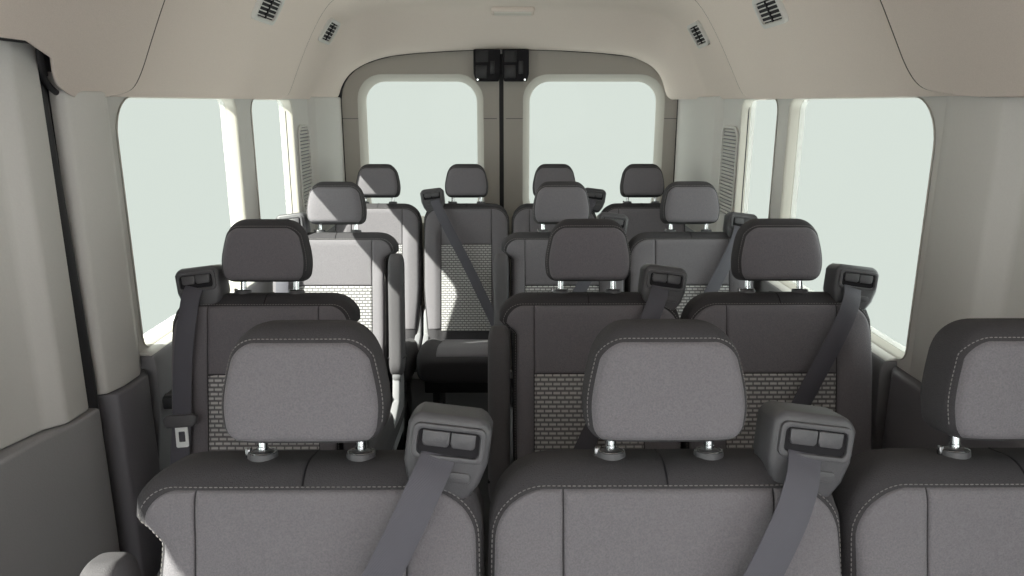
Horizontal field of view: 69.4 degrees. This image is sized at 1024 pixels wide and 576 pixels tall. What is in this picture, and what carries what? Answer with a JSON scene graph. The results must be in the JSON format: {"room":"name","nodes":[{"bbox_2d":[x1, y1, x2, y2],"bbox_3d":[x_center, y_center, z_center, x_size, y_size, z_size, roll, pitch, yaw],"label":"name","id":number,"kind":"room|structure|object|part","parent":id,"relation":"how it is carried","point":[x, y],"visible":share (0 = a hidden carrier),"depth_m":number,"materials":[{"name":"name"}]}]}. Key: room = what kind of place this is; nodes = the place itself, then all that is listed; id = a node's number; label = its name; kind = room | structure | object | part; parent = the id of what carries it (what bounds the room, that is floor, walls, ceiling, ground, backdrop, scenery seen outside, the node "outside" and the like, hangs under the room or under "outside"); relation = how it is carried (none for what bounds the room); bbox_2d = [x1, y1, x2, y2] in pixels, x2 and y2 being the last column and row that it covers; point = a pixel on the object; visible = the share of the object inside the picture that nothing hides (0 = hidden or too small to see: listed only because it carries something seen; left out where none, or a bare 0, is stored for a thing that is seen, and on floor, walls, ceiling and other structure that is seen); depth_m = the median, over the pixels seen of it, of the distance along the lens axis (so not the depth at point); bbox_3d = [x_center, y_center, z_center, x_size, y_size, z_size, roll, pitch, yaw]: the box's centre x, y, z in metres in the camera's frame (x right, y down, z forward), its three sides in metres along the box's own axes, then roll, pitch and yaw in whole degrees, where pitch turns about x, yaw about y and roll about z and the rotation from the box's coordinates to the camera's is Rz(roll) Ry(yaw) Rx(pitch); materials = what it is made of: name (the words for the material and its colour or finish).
{"room":"vehicle interior","nodes":[
{"label":"vehicle interior","id":0,"kind":"room"},
{"bbox_2d":[47,72,314,352],"bbox_3d":[-0.923,-0.343,2.490,0.054,0.660,1.988,0,14,0],"label":"window frame","id":1,"kind":"structure","parent":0,"point":[236,114],"depth_m":2.47,"materials":[{"name":"beige plastic"}]},
{"bbox_2d":[49,90,140,394],"bbox_3d":[-0.894,-0.099,1.617,0.058,0.640,0.181,0,14,0],"label":"trim","id":2,"kind":"structure","parent":1,"relation":"attached to","point":[81,122],"depth_m":1.56,"materials":[{"name":"beige plastic"}]},
{"bbox_2d":[98,369,162,575],"bbox_3d":[-0.889,0.616,1.802,0.068,0.832,0.183,0,14,0],"label":"trim","id":3,"kind":"structure","parent":1,"relation":"attached to","point":[126,413],"depth_m":1.69,"materials":[{"name":"grey plastic"}]},
{"bbox_2d":[163,390,171,408],"bbox_3d":[-0.844,0.266,1.889,0.065,0.038,0.140,0,14,0],"label":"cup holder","id":4,"kind":"object","parent":1,"relation":"attached to","point":[167,399],"visible":0.21,"depth_m":1.82,"materials":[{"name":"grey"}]},
{"bbox_2d":[140,226,334,471],"bbox_3d":[-0.913,0.328,2.898,0.098,0.861,2.100,0,14,0],"label":"trim","id":5,"kind":"structure","parent":1,"relation":"attached to","point":[157,366],"depth_m":1.83,"materials":[{"name":"grey plastic"}]},
{"bbox_2d":[140,225,334,355],"bbox_3d":[-0.918,-0.094,2.793,0.087,0.010,2.100,0,14,0],"label":"trim","id":6,"kind":"structure","parent":1,"relation":"attached to","point":[149,351],"depth_m":1.89,"materials":[{"name":"beige plastic"}]},
{"bbox_2d":[285,111,292,212],"bbox_3d":[-0.930,-0.421,2.856,0.012,0.602,0.506,0,14,0],"label":"window","id":7,"kind":"structure","parent":1,"relation":"in","point":[285,111],"depth_m":3.08,"materials":[{"name":"clear glass"}]},
{"bbox_2d":[297,124,313,211],"bbox_3d":[-0.902,-0.526,3.244,0.010,0.372,0.185,0,14,0],"label":"air vent","id":8,"kind":"object","parent":1,"relation":"in","point":[303,134],"visible":0.84,"depth_m":3.23,"materials":[{"name":"grey plastic"}]},
{"bbox_2d":[307,97,344,229],"bbox_3d":[-0.908,-0.603,3.545,0.122,0.606,0.415,0,14,0],"label":"trim","id":9,"kind":"structure","parent":1,"relation":"attached to","point":[324,113],"depth_m":3.49,"materials":[{"name":"beige plastic"}]},
{"bbox_2d":[391,378,512,575],"bbox_3d":[0.011,1.180,1.407,1.940,0.050,5.560,0,14,0],"label":"floor","id":10,"kind":"structure","parent":0,"point":[477,400],"depth_m":3.74,"materials":[{"name":"black plastic"}]},
{"bbox_2d":[157,219,369,575],"bbox_3d":[-0.567,0.486,1.612,0.460,1.198,0.660,0,14,0],"label":"passenger seat","id":11,"kind":"object","parent":10,"relation":"on","point":[209,321],"visible":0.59,"depth_m":1.71,"materials":[{"name":"grey fabric"}]},
{"bbox_3d":[-0.745,0.335,1.671,0.031,0.051,0.003,0,2,0],"label":"tongue plate","id":12,"kind":"part","parent":11,"relation":"part of","materials":[{"name":"silver metal"}]},
{"bbox_3d":[-0.640,-0.002,1.765,0.014,0.088,0.014,0,2,0],"label":"post","id":13,"kind":"part","parent":11,"relation":"part of","materials":[{"name":"silver metal"}]},
{"bbox_3d":[-0.576,0.121,1.716,0.255,0.158,0.012,0,2,0],"label":"panel","id":14,"kind":"part","parent":11,"relation":"part of","materials":[{"name":"grey fabric"}]},
{"bbox_3d":[-0.577,-0.078,1.712,0.189,0.122,0.025,0,2,0],"label":"panel","id":15,"kind":"part","parent":11,"relation":"part of","materials":[{"name":"grey fabric"}]},
{"bbox_3d":[-0.582,0.340,1.763,0.432,0.654,0.132,0,2,0],"label":"backrest","id":16,"kind":"part","parent":11,"relation":"part of","materials":[{"name":"grey fabric"}]},
{"bbox_3d":[-0.514,-0.002,1.766,0.014,0.088,0.014,0,2,0],"label":"post","id":17,"kind":"part","parent":11,"relation":"part of","materials":[{"name":"silver metal"}]},
{"bbox_3d":[-0.366,0.300,1.738,0.052,0.423,0.106,0,2,0],"label":"armrest","id":18,"kind":"part","parent":11,"relation":"part of","materials":[{"name":"metal"}]},
{"bbox_2d":[80,320,492,575],"bbox_3d":[-0.274,0.690,0.794,0.503,1.198,0.660,0,14,0],"label":"passenger seat","id":19,"kind":"object","parent":10,"relation":"on","point":[418,509],"visible":1,"depth_m":0.89,"materials":[{"name":"grey fabric"}]},
{"bbox_3d":[-0.499,0.544,0.926,0.052,0.423,0.106,0,2,0],"label":"armrest","id":20,"kind":"part","parent":19,"relation":"part of","materials":[{"name":"grey plastic"}]},
{"bbox_3d":[-0.319,0.202,0.947,0.014,0.088,0.014,0,2,0],"label":"post","id":21,"kind":"part","parent":19,"relation":"part of","materials":[{"name":"silver metal"}]},
{"bbox_3d":[-0.255,0.325,0.898,0.255,0.158,0.012,0,2,0],"label":"panel","id":22,"kind":"part","parent":19,"relation":"part of","materials":[{"name":"grey fabric"}]},
{"bbox_3d":[-0.256,0.126,0.894,0.189,0.122,0.025,0,2,0],"label":"panel","id":23,"kind":"part","parent":19,"relation":"part of","materials":[{"name":"grey fabric"}]},
{"bbox_3d":[-0.249,0.543,0.946,0.432,0.654,0.132,0,2,0],"label":"backrest","id":24,"kind":"part","parent":19,"relation":"part of","materials":[{"name":"grey fabric"}]},
{"bbox_3d":[-0.193,0.202,0.948,0.014,0.088,0.014,0,2,0],"label":"post","id":25,"kind":"part","parent":19,"relation":"part of","materials":[{"name":"silver metal"}]},
{"bbox_3d":[-0.072,0.231,0.901,0.043,0.017,0.003,0,4,0],"label":"plate","id":26,"kind":"part","parent":19,"relation":"part of","materials":[{"name":"plastic"}]},
{"bbox_2d":[273,182,406,449],"bbox_3d":[-0.601,0.278,2.446,0.460,1.198,0.660,0,14,0],"label":"passenger seat","id":27,"kind":"object","parent":10,"relation":"on","point":[364,267],"visible":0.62,"depth_m":2.54,"materials":[{"name":"grey fabric"}]},
{"bbox_3d":[-0.611,-0.286,2.546,0.189,0.122,0.025,0,2,0],"label":"panel","id":28,"kind":"part","parent":27,"relation":"part of","materials":[{"name":"grey fabric"}]},
{"bbox_3d":[-0.610,-0.087,2.550,0.255,0.158,0.012,0,2,0],"label":"panel","id":29,"kind":"part","parent":27,"relation":"part of","materials":[{"name":"grey fabric"}]},
{"bbox_3d":[-0.616,0.132,2.597,0.432,0.654,0.132,0,2,0],"label":"backrest","id":30,"kind":"part","parent":27,"relation":"part of","materials":[{"name":"grey fabric"}]},
{"bbox_2d":[369,396,403,449],"bbox_3d":[-0.608,0.477,2.414,0.444,0.157,0.500,0,14,0],"label":"cushion","id":31,"kind":"object","parent":27,"relation":"on","point":[389,437],"depth_m":2.46,"materials":[{"name":"grey fabric"}]},
{"bbox_3d":[-0.400,0.092,2.572,0.052,0.423,0.106,0,2,0],"label":"armrest","id":32,"kind":"part","parent":27,"relation":"part of","materials":[{"name":"grey plastic"}]},
{"bbox_2d":[335,164,423,449],"bbox_3d":[-0.599,0.083,3.228,0.388,1.198,0.590,0,14,0],"label":"passenger seat","id":33,"kind":"object","parent":10,"relation":"on","point":[402,221],"visible":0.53,"depth_m":3.29,"materials":[{"name":"grey fabric"}]},
{"bbox_3d":[-0.601,-0.472,3.293,0.183,0.122,0.024,0,2,0],"label":"panel","id":34,"kind":"part","parent":33,"relation":"part of","materials":[{"name":"grey fabric"}]},
{"bbox_3d":[-0.601,-0.273,3.297,0.223,0.158,0.011,0,2,0],"label":"panel","id":35,"kind":"part","parent":33,"relation":"part of","materials":[{"name":"grey fabric"}]},
{"bbox_3d":[-0.600,-0.055,3.345,0.388,0.654,0.132,0,2,0],"label":"backrest","id":36,"kind":"part","parent":33,"relation":"part of","materials":[{"name":"grey fabric"}]},
{"bbox_3d":[-0.599,0.371,3.233,0.328,0.055,0.340,0,14,0],"label":"seat frame","id":37,"kind":"part","parent":33,"relation":"part of","materials":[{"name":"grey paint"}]},
{"bbox_2d":[388,338,418,382],"bbox_3d":[-0.599,0.282,3.195,0.388,0.157,0.430,0,14,0],"label":"cushion","id":38,"kind":"object","parent":33,"relation":"on","point":[412,344],"depth_m":3.04,"materials":[{"name":"grey fabric"}]},
{"bbox_2d":[416,164,509,403],"bbox_3d":[-0.209,0.082,3.231,0.401,1.198,0.590,0,14,0],"label":"passenger seat","id":39,"kind":"object","parent":10,"relation":"on","point":[462,241],"visible":0.84,"depth_m":3.29,"materials":[{"name":"grey fabric"}]},
{"bbox_2d":[416,338,487,382],"bbox_3d":[-0.202,0.281,3.198,0.388,0.157,0.430,0,14,0],"label":"cushion","id":40,"kind":"object","parent":39,"relation":"on","point":[439,360],"depth_m":3.00,"materials":[{"name":"grey fabric"}]},
{"bbox_3d":[-0.202,0.371,3.236,0.328,0.055,0.340,0,14,0],"label":"seat frame","id":41,"kind":"part","parent":39,"relation":"part of","materials":[{"name":"grey paint"}]},
{"bbox_3d":[-0.202,0.242,3.175,0.217,0.057,0.370,0,14,0],"label":"cushion panel","id":42,"kind":"part","parent":39,"relation":"part of","materials":[{"name":"grey fabric"}]},
{"bbox_3d":[-0.203,-0.274,3.301,0.223,0.158,0.011,0,2,0],"label":"panel","id":43,"kind":"part","parent":39,"relation":"part of","materials":[{"name":"grey fabric"}]},
{"bbox_3d":[-0.204,-0.473,3.296,0.183,0.122,0.024,0,2,0],"label":"panel","id":44,"kind":"part","parent":39,"relation":"part of","materials":[{"name":"grey fabric"}]},
{"bbox_3d":[-0.203,-0.056,3.348,0.388,0.654,0.132,0,2,0],"label":"backrest","id":45,"kind":"part","parent":39,"relation":"part of","materials":[{"name":"grey fabric"}]},
{"bbox_2d":[511,164,605,371],"bbox_3d":[0.211,0.081,3.234,0.426,1.198,0.590,0,14,0],"label":"passenger seat","id":46,"kind":"object","parent":10,"relation":"on","point":[522,218],"visible":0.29,"depth_m":3.30,"materials":[{"name":"grey fabric"}]},
{"bbox_3d":[0.191,-0.275,3.304,0.223,0.158,0.011,0,2,0],"label":"panel","id":47,"kind":"part","parent":46,"relation":"part of","materials":[{"name":"grey fabric"}]},
{"bbox_3d":[0.190,-0.474,3.300,0.183,0.122,0.024,0,2,0],"label":"panel","id":48,"kind":"part","parent":46,"relation":"part of","materials":[{"name":"grey fabric"}]},
{"bbox_3d":[0.191,-0.056,3.351,0.388,0.654,0.132,0,2,0],"label":"backrest","id":49,"kind":"part","parent":46,"relation":"part of","materials":[{"name":"grey fabric"}]},
{"bbox_2d":[494,181,628,464],"bbox_3d":[0.171,0.276,2.452,0.469,1.198,0.660,0,14,0],"label":"passenger seat","id":50,"kind":"object","parent":10,"relation":"on","point":[554,201],"visible":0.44,"depth_m":2.55,"materials":[{"name":"grey fabric"}]},
{"bbox_3d":[-0.037,0.092,2.575,0.052,0.423,0.106,0,2,0],"label":"armrest","id":51,"kind":"part","parent":50,"relation":"part of","materials":[{"name":"grey plastic"}]},
{"bbox_2d":[510,396,513,464],"bbox_3d":[0.175,0.475,2.420,0.444,0.157,0.500,0,14,0],"label":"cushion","id":52,"kind":"object","parent":50,"relation":"on","point":[511,397],"depth_m":2.26,"materials":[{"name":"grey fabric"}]},
{"bbox_3d":[0.172,-0.287,2.552,0.189,0.122,0.025,0,2,0],"label":"panel","id":53,"kind":"part","parent":50,"relation":"part of","materials":[{"name":"grey fabric"}]},
{"bbox_3d":[0.173,-0.089,2.556,0.255,0.158,0.012,0,2,0],"label":"panel","id":54,"kind":"part","parent":50,"relation":"part of","materials":[{"name":"grey fabric"}]},
{"bbox_3d":[0.179,0.130,2.603,0.432,0.654,0.132,0,2,0],"label":"backrest","id":55,"kind":"part","parent":50,"relation":"part of","materials":[{"name":"grey fabric"}]},
{"bbox_2d":[487,219,687,500],"bbox_3d":[0.178,0.484,1.618,0.469,1.198,0.660,0,14,0],"label":"passenger seat","id":56,"kind":"object","parent":10,"relation":"on","point":[554,332],"visible":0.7,"depth_m":1.72,"materials":[{"name":"grey fabric"}]},
{"bbox_3d":[-0.030,0.300,1.740,0.052,0.423,0.106,0,2,0],"label":"armrest","id":57,"kind":"part","parent":56,"relation":"part of","materials":[{"name":"grey plastic"}]},
{"bbox_3d":[0.116,-0.003,1.771,0.014,0.088,0.014,0,2,0],"label":"post","id":58,"kind":"part","parent":56,"relation":"part of","materials":[{"name":"silver metal"}]},
{"bbox_3d":[0.179,-0.080,1.718,0.189,0.122,0.025,0,2,0],"label":"panel","id":59,"kind":"part","parent":56,"relation":"part of","materials":[{"name":"grey fabric"}]},
{"bbox_3d":[0.180,0.119,1.722,0.255,0.158,0.012,0,2,0],"label":"panel","id":60,"kind":"part","parent":56,"relation":"part of","materials":[{"name":"grey fabric"}]},
{"bbox_3d":[0.186,0.338,1.769,0.432,0.654,0.132,0,2,0],"label":"backrest","id":61,"kind":"part","parent":56,"relation":"part of","materials":[{"name":"grey fabric"}]},
{"bbox_3d":[0.242,-0.003,1.772,0.014,0.088,0.014,0,2,0],"label":"post","id":62,"kind":"part","parent":56,"relation":"part of","materials":[{"name":"silver metal"}]},
{"bbox_3d":[0.363,0.025,1.724,0.043,0.017,0.003,0,4,0],"label":"plate","id":63,"kind":"part","parent":56,"relation":"part of","materials":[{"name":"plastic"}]},
{"bbox_2d":[601,164,684,242],"bbox_3d":[0.589,0.081,3.237,0.388,1.198,0.590,0,14,0],"label":"passenger seat","id":64,"kind":"object","parent":10,"relation":"on","point":[637,180],"visible":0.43,"depth_m":3.30,"materials":[{"name":"grey fabric"}]},
{"bbox_3d":[0.588,-0.057,3.354,0.388,0.654,0.132,0,2,0],"label":"backrest","id":65,"kind":"part","parent":64,"relation":"part of","materials":[{"name":"grey fabric"}]},
{"bbox_3d":[0.587,-0.475,3.303,0.183,0.122,0.024,0,2,0],"label":"panel","id":66,"kind":"part","parent":64,"relation":"part of","materials":[{"name":"grey fabric"}]},
{"bbox_3d":[0.588,-0.276,3.307,0.223,0.158,0.011,0,2,0],"label":"panel","id":67,"kind":"part","parent":64,"relation":"part of","materials":[{"name":"grey fabric"}]},
{"bbox_2d":[488,319,855,575],"bbox_3d":[0.197,0.689,0.798,0.454,1.198,0.660,0,14,0],"label":"passenger seat","id":68,"kind":"object","parent":10,"relation":"on","point":[769,508],"visible":1,"depth_m":0.90,"materials":[{"name":"grey fabric"}]},
{"bbox_3d":[0.127,0.201,0.951,0.014,0.088,0.014,0,2,0],"label":"post","id":69,"kind":"part","parent":68,"relation":"part of","materials":[{"name":"silver metal"}]},
{"bbox_3d":[0.191,0.542,0.949,0.444,0.654,0.132,0,2,0],"label":"backrest","id":70,"kind":"part","parent":68,"relation":"part of","materials":[{"name":"grey fabric"}]},
{"bbox_3d":[0.190,0.125,0.898,0.189,0.122,0.025,0,2,0],"label":"panel","id":71,"kind":"part","parent":68,"relation":"part of","materials":[{"name":"grey fabric"}]},
{"bbox_3d":[0.191,0.324,0.902,0.255,0.158,0.012,0,2,0],"label":"panel","id":72,"kind":"part","parent":68,"relation":"part of","materials":[{"name":"grey fabric"}]},
{"bbox_3d":[0.253,0.201,0.952,0.014,0.088,0.014,0,2,0],"label":"post","id":73,"kind":"part","parent":68,"relation":"part of","materials":[{"name":"silver metal"}]},
{"bbox_3d":[0.374,0.230,0.905,0.043,0.017,0.003,0,4,0],"label":"plate","id":74,"kind":"part","parent":68,"relation":"part of","materials":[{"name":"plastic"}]},
{"bbox_2d":[625,181,757,317],"bbox_3d":[0.629,0.275,2.456,0.454,1.198,0.660,0,14,0],"label":"passenger seat","id":75,"kind":"object","parent":10,"relation":"on","point":[705,255],"visible":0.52,"depth_m":2.55,"materials":[{"name":"grey fabric"}]},
{"bbox_3d":[0.623,0.129,2.607,0.444,0.654,0.132,0,2,0],"label":"backrest","id":76,"kind":"part","parent":75,"relation":"part of","materials":[{"name":"grey fabric"}]},
{"bbox_3d":[0.622,-0.288,2.556,0.189,0.122,0.025,0,2,0],"label":"panel","id":77,"kind":"part","parent":75,"relation":"part of","materials":[{"name":"grey fabric"}]},
{"bbox_3d":[0.623,-0.089,2.560,0.255,0.158,0.012,0,2,0],"label":"panel","id":78,"kind":"part","parent":75,"relation":"part of","materials":[{"name":"grey fabric"}]},
{"bbox_2d":[680,218,878,456],"bbox_3d":[0.634,0.483,1.622,0.454,1.198,0.660,0,14,0],"label":"passenger seat","id":79,"kind":"object","parent":10,"relation":"on","point":[798,346],"visible":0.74,"depth_m":1.72,"materials":[{"name":"grey fabric"}]},
{"bbox_3d":[0.564,-0.004,1.774,0.014,0.088,0.014,0,2,0],"label":"post","id":80,"kind":"part","parent":79,"relation":"part of","materials":[{"name":"silver metal"}]},
{"bbox_3d":[0.628,0.337,1.773,0.444,0.654,0.132,0,2,0],"label":"backrest","id":81,"kind":"part","parent":79,"relation":"part of","materials":[{"name":"grey fabric"}]},
{"bbox_3d":[0.627,-0.080,1.721,0.189,0.122,0.025,0,2,0],"label":"panel","id":82,"kind":"part","parent":79,"relation":"part of","materials":[{"name":"grey fabric"}]},
{"bbox_3d":[0.628,0.119,1.725,0.255,0.158,0.012,0,2,0],"label":"panel","id":83,"kind":"part","parent":79,"relation":"part of","materials":[{"name":"grey fabric"}]},
{"bbox_3d":[0.690,-0.004,1.775,0.014,0.088,0.014,0,2,0],"label":"post","id":84,"kind":"part","parent":79,"relation":"part of","materials":[{"name":"silver metal"}]},
{"bbox_3d":[0.811,0.025,1.728,0.043,0.017,0.003,0,4,0],"label":"plate","id":85,"kind":"part","parent":79,"relation":"part of","materials":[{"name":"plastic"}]},
{"bbox_2d":[832,318,1023,575],"bbox_3d":[0.636,0.688,0.802,0.444,1.198,0.660,0,14,0],"label":"passenger seat","id":86,"kind":"object","parent":10,"relation":"on","point":[952,509],"visible":0.98,"depth_m":0.90,"materials":[{"name":"grey fabric"}]},
{"bbox_3d":[0.635,0.541,0.953,0.444,0.654,0.132,0,2,0],"label":"backrest","id":87,"kind":"part","parent":86,"relation":"part of","materials":[{"name":"grey fabric"}]},
{"bbox_3d":[0.571,0.200,0.954,0.014,0.088,0.014,0,2,0],"label":"post","id":88,"kind":"part","parent":86,"relation":"part of","materials":[{"name":"silver metal"}]},
{"bbox_3d":[0.634,0.323,0.906,0.255,0.158,0.012,0,2,0],"label":"panel","id":89,"kind":"part","parent":86,"relation":"part of","materials":[{"name":"grey fabric"}]},
{"bbox_3d":[0.634,0.124,0.901,0.189,0.122,0.025,0,2,0],"label":"panel","id":90,"kind":"part","parent":86,"relation":"part of","materials":[{"name":"grey fabric"}]},
{"bbox_2d":[412,50,512,378],"bbox_3d":[-0.011,-0.506,3.826,2.040,2.050,0.050,0,14,0],"label":"wall","id":91,"kind":"structure","parent":0,"point":[415,376],"depth_m":4.04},
{"bbox_2d":[342,49,499,314],"bbox_3d":[-0.459,-0.367,3.828,0.805,1.680,0.108,0,14,0],"label":"door","id":92,"kind":"structure","parent":91,"relation":"in","point":[479,69],"depth_m":3.68,"materials":[{"name":"grey plastic"}]},
{"bbox_3d":[-0.149,-1.053,3.604,0.054,0.060,0.008,0,14,0],"label":"latch plate","id":93,"kind":"part","parent":92,"relation":"part of","materials":[{"name":"grey paint"}]},
{"bbox_3d":[-0.145,-1.124,3.587,0.060,0.055,0.007,0,14,0],"label":"latch plate","id":94,"kind":"part","parent":92,"relation":"part of","materials":[{"name":"black plastic"}]},
{"bbox_3d":[-0.096,-1.073,3.599,0.021,0.060,0.009,0,14,0],"label":"latch lever","id":95,"kind":"part","parent":92,"relation":"part of","materials":[{"name":"grey paint"}]},
{"bbox_2d":[499,54,503,207],"bbox_3d":[-0.053,-0.381,3.865,0.040,1.730,0.035,0,14,0],"label":"trim","id":96,"kind":"structure","parent":91,"relation":"attached to","point":[501,80],"depth_m":3.75,"materials":[{"name":"black rubber"}]},
{"bbox_2d":[338,50,677,181],"bbox_3d":[-0.011,-0.489,3.791,1.710,1.435,0.020,0,14,0],"label":"trim","id":97,"kind":"structure","parent":91,"relation":"attached to","point":[341,90],"depth_m":3.65,"materials":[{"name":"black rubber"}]},
{"bbox_2d":[502,49,676,369],"bbox_3d":[0.395,-0.367,3.830,0.888,1.680,0.108,0,14,0],"label":"door","id":98,"kind":"structure","parent":91,"relation":"in","point":[523,70],"depth_m":3.69,"materials":[{"name":"grey plastic"}]},
{"bbox_3d":[-0.010,-1.054,3.605,0.054,0.060,0.008,0,14,0],"label":"latch plate","id":99,"kind":"part","parent":98,"relation":"part of","materials":[{"name":"grey paint"}]},
{"bbox_3d":[-0.006,-1.124,3.588,0.060,0.055,0.007,0,14,0],"label":"latch plate","id":100,"kind":"part","parent":98,"relation":"part of","materials":[{"name":"black plastic"}]},
{"bbox_3d":[0.043,-1.073,3.600,0.021,0.060,0.009,0,14,0],"label":"latch lever","id":101,"kind":"part","parent":98,"relation":"part of","materials":[{"name":"grey paint"}]},
{"bbox_2d":[0,0,1023,99],"bbox_3d":[0.010,-0.574,1.145,1.910,0.540,5.100,0,14,0],"label":"ceiling","id":102,"kind":"structure","parent":0,"point":[115,48],"depth_m":2.11,"materials":[{"name":"fabric"}]},
{"bbox_3d":[-0.923,-0.447,1.169,0.045,0.198,5.100,0,14,0],"label":"roof rail","id":103,"kind":"part","parent":102,"relation":"part of","materials":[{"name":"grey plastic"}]},
{"bbox_2d":[251,0,284,24],"bbox_3d":[-0.754,-0.866,2.282,0.063,0.091,0.200,0,14,0],"label":"ceiling vent","id":104,"kind":"object","parent":102,"relation":"in","point":[265,11],"visible":1,"depth_m":2.28,"materials":[{"name":"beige plastic"}]},
{"bbox_2d":[318,18,340,44],"bbox_3d":[-0.759,-1.065,3.067,0.073,0.100,0.171,0,14,0],"label":"ceiling vent","id":105,"kind":"object","parent":102,"relation":"in","point":[331,27],"visible":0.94,"depth_m":3.06,"materials":[{"name":"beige plastic"}]},
{"bbox_2d":[491,7,534,15],"bbox_3d":[0.004,-1.225,3.271,0.190,0.035,0.070,0,14,0],"label":"recessed light","id":106,"kind":"object","parent":102,"relation":"in","point":[497,11],"visible":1,"depth_m":3.24,"materials":[{"name":"plastic"}]},
{"bbox_2d":[687,20,709,47],"bbox_3d":[0.760,-1.030,3.006,0.070,0.102,0.172,0,14,0],"label":"ceiling vent","id":107,"kind":"object","parent":102,"relation":"in","point":[696,30],"visible":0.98,"depth_m":3.00,"materials":[{"name":"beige plastic"}]},
{"bbox_2d":[752,0,788,28],"bbox_3d":[0.766,-0.823,2.192,0.062,0.091,0.200,0,14,0],"label":"ceiling vent","id":108,"kind":"object","parent":102,"relation":"in","point":[770,13],"visible":0.99,"depth_m":2.19,"materials":[{"name":"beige plastic"}]},
{"bbox_2d":[716,96,947,382],"bbox_3d":[0.923,-0.335,2.460,0.054,0.660,2.080,0,14,0],"label":"window frame","id":109,"kind":"structure","parent":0,"point":[790,120],"depth_m":2.43,"materials":[{"name":"beige plastic"}]},
{"bbox_2d":[674,96,724,231],"bbox_3d":[0.891,-0.584,3.469,0.122,0.606,0.600,0,14,0],"label":"trim","id":110,"kind":"structure","parent":109,"relation":"attached to","point":[699,120],"depth_m":3.40,"materials":[{"name":"beige plastic"}]},
{"bbox_2d":[717,125,738,215],"bbox_3d":[0.891,-0.480,3.059,0.010,0.372,0.225,0,14,0],"label":"air vent","id":111,"kind":"object","parent":109,"relation":"in","point":[726,178],"visible":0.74,"depth_m":3.05,"materials":[{"name":"grey plastic"}]},
{"bbox_2d":[741,107,749,212],"bbox_3d":[0.924,-0.395,2.749,0.012,0.602,0.396,0,14,0],"label":"window","id":112,"kind":"structure","parent":109,"relation":"in","point":[749,107],"depth_m":2.92,"materials":[{"name":"clear glass"}]},
{"bbox_2d":[685,225,897,449],"bbox_3d":[0.909,0.331,2.888,0.098,0.861,2.150,0,14,0],"label":"trim","id":113,"kind":"structure","parent":109,"relation":"attached to","point":[881,369],"depth_m":1.77,"materials":[{"name":"grey plastic"}]},
{"bbox_2d":[685,224,905,360],"bbox_3d":[0.914,-0.092,2.783,0.087,0.010,2.150,0,14,0],"label":"trim","id":114,"kind":"structure","parent":109,"relation":"attached to","point":[878,351],"depth_m":1.86,"materials":[{"name":"beige plastic"}]},
{"bbox_2d":[882,367,1023,448],"bbox_3d":[0.941,0.721,1.345,0.086,0.850,1.050,-1,14,-3],"label":"trim","id":115,"kind":"structure","parent":109,"relation":"attached to","point":[905,426],"depth_m":1.64,"materials":[{"name":"grey plastic"}]},
{"bbox_2d":[910,96,1023,381],"bbox_3d":[0.954,-0.044,1.123,0.058,0.738,0.988,-1,14,-4],"label":"trim","id":116,"kind":"structure","parent":109,"relation":"attached to","point":[974,267],"depth_m":1.45,"materials":[{"name":"beige plastic"}]},
{"bbox_3d":[-0.921,0.724,-0.384,0.030,1.700,2.320,0,14,0],"label":"wall","id":117,"kind":"structure","parent":0,"visible":0},
{"bbox_2d":[0,37,119,575],"bbox_3d":[-0.933,0.355,1.182,0.171,1.620,0.937,0,14,0],"label":"door","id":118,"kind":"structure","parent":117,"relation":"in","point":[57,514],"depth_m":1.41,"materials":[{"name":"grey plastic"}]},
{"bbox_3d":[-0.943,0.753,1.246,0.110,0.816,0.873,1,14,2],"label":"panel","id":119,"kind":"part","parent":118,"relation":"part of","materials":[{"name":"grey plastic"}]}
]}

